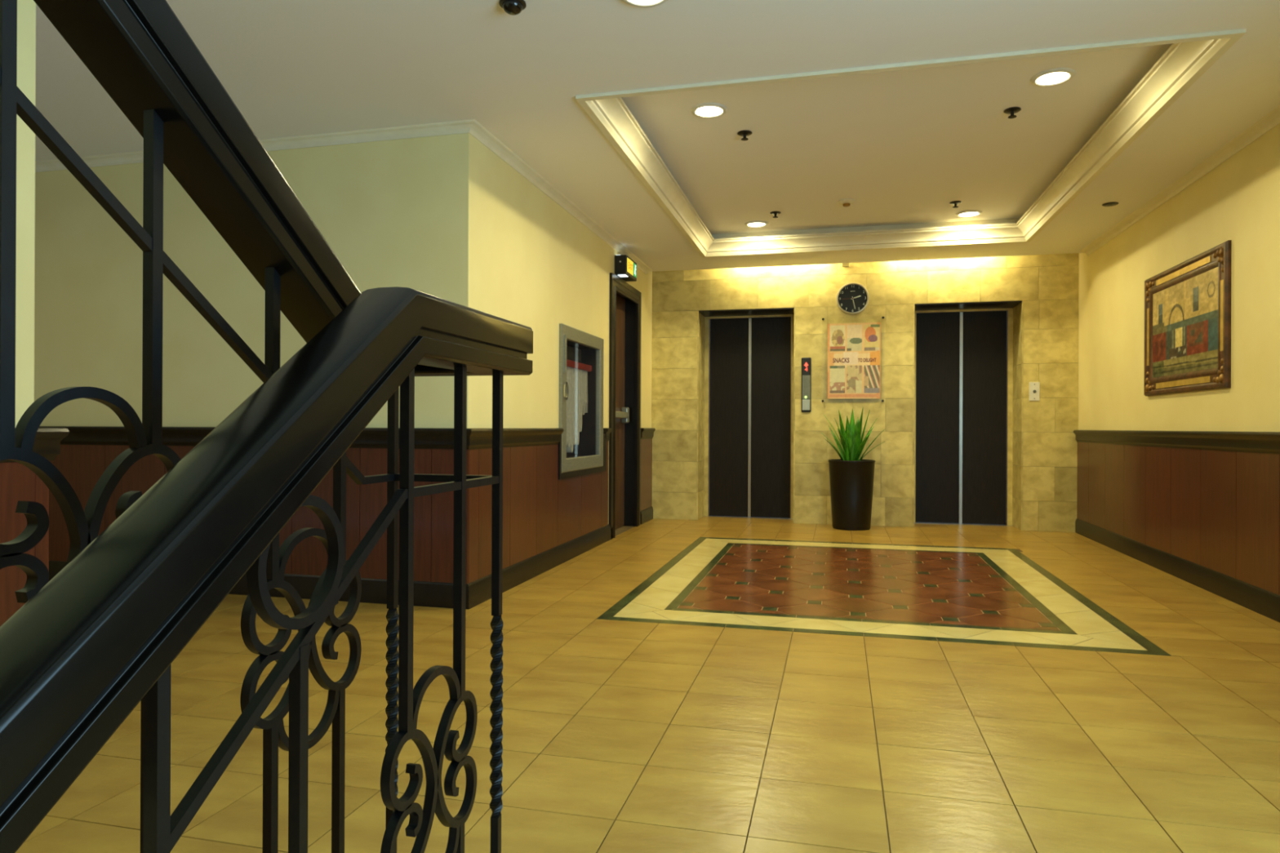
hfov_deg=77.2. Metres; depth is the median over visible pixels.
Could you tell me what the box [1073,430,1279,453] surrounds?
trim
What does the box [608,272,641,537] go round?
door
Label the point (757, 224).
recessed light
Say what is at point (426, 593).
baseboard
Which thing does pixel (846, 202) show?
smoke detector
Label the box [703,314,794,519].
door
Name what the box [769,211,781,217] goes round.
sprinkler head
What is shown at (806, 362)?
panel
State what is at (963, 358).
door
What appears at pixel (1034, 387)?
switch
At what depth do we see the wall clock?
7.36 m
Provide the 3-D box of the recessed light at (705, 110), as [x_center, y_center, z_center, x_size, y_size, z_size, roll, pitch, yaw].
[0.360,-1.656,4.180,0.190,0.030,0.190,0,0,14]
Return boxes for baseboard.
[48,524,612,609]
[640,506,653,524]
[1075,518,1279,622]
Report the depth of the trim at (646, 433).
7.55 m
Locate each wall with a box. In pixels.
[0,0,48,626]
[34,137,468,583]
[426,133,652,583]
[651,253,1079,532]
[1076,123,1279,595]
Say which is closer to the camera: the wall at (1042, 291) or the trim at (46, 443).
the trim at (46, 443)
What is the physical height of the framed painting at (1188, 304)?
0.780 m
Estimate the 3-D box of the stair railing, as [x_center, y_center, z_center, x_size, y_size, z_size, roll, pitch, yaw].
[-0.525,0.134,0.415,0.258,2.958,1.885,0,0,14]
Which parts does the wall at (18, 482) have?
veneer panel, veneer panel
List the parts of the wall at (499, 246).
veneer panel, veneer panel, veneer panel, veneer panel, veneer panel, veneer panel, veneer panel, veneer panel, veneer panel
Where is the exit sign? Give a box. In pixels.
[614,254,636,281]
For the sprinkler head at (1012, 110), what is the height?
0.041 m
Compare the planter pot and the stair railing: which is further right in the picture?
the planter pot
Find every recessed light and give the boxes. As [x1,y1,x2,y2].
[622,0,667,7]
[690,102,727,118]
[744,220,768,227]
[955,209,982,217]
[1030,67,1075,86]
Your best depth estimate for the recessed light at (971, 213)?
6.18 m
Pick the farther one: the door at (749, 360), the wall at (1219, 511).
the door at (749, 360)
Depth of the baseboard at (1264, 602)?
4.63 m
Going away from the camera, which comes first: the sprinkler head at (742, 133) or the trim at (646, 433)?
the sprinkler head at (742, 133)
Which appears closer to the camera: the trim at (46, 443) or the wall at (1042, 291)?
the trim at (46, 443)
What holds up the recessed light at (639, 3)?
in the ceiling
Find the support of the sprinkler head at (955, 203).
attached to the ceiling
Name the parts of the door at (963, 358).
lift door panel, sill, lift door panel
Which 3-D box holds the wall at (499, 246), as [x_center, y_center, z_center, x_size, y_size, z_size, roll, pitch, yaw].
[-0.464,-0.378,5.937,0.228,2.550,4.053,0,0,14]
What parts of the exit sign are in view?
yellow panel, green panel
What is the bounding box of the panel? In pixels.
[801,357,811,412]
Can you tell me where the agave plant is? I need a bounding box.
[821,406,884,461]
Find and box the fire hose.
[566,345,591,453]
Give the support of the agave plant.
on the planter pot
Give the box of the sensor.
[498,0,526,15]
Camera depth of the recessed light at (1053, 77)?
3.78 m
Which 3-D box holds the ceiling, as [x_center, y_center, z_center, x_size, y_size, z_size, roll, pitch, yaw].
[-1.514,-2.800,2.968,8.614,2.620,10.428,0,0,14]
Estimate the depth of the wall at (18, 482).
2.43 m
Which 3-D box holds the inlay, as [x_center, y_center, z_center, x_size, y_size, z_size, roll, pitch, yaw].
[1.295,0.908,4.851,2.371,0.010,2.885,0,0,14]
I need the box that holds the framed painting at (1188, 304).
[1143,240,1231,395]
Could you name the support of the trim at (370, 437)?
attached to the wall at (368, 201)
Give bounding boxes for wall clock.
[835,282,869,315]
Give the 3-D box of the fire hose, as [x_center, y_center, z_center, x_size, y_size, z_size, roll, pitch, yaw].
[-0.498,-0.184,5.696,0.138,0.760,0.720,0,0,14]
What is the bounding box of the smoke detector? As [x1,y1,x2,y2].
[838,198,854,207]
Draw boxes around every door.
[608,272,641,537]
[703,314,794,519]
[913,307,1013,526]
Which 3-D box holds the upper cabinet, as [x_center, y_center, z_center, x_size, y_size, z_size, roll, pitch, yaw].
[-0.489,-0.184,5.709,0.229,0.975,0.950,0,0,14]
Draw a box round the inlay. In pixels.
[597,537,1171,656]
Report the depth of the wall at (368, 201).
4.32 m
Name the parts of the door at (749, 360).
lift door panel, sill, lift door panel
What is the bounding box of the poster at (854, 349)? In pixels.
[821,316,884,402]
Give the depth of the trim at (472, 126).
4.20 m
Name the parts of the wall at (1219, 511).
veneer panel, veneer panel, veneer panel, veneer panel, veneer panel, veneer panel, veneer panel, veneer panel, veneer panel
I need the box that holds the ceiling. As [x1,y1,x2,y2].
[35,0,1279,270]
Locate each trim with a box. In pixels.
[0,427,69,462]
[35,119,652,274]
[39,426,563,448]
[558,434,606,479]
[575,28,1246,257]
[603,427,612,441]
[640,427,655,439]
[649,250,1083,271]
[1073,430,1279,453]
[1080,105,1279,255]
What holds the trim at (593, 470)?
attached to the wall at (499, 246)
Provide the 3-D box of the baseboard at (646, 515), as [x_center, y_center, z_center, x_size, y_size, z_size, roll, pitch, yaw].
[0.062,0.839,7.596,0.022,0.122,0.470,0,0,14]
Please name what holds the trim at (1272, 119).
attached to the wall at (1219, 511)
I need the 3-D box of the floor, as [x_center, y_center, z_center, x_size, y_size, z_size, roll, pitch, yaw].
[-1.050,0.993,4.909,8.614,0.200,7.370,0,0,14]
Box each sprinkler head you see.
[737,130,751,141]
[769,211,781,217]
[949,200,961,208]
[1003,106,1021,119]
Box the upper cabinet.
[558,323,604,472]
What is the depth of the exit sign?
6.52 m
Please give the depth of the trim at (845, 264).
7.15 m
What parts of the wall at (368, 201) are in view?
veneer panel, veneer panel, veneer panel, veneer panel, veneer panel, veneer panel, veneer panel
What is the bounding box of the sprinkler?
[1102,201,1118,206]
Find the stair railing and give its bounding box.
[0,0,533,852]
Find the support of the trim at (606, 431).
attached to the wall at (499, 246)
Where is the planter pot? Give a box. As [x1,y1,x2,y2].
[828,458,875,530]
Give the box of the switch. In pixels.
[1029,382,1039,400]
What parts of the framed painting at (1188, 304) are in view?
gilded panel, gilded panel, gilded panel, gilded panel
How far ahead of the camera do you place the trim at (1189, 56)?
4.48 m
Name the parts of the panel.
grey plate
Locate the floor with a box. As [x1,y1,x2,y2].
[15,516,1279,852]
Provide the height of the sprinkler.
0.014 m

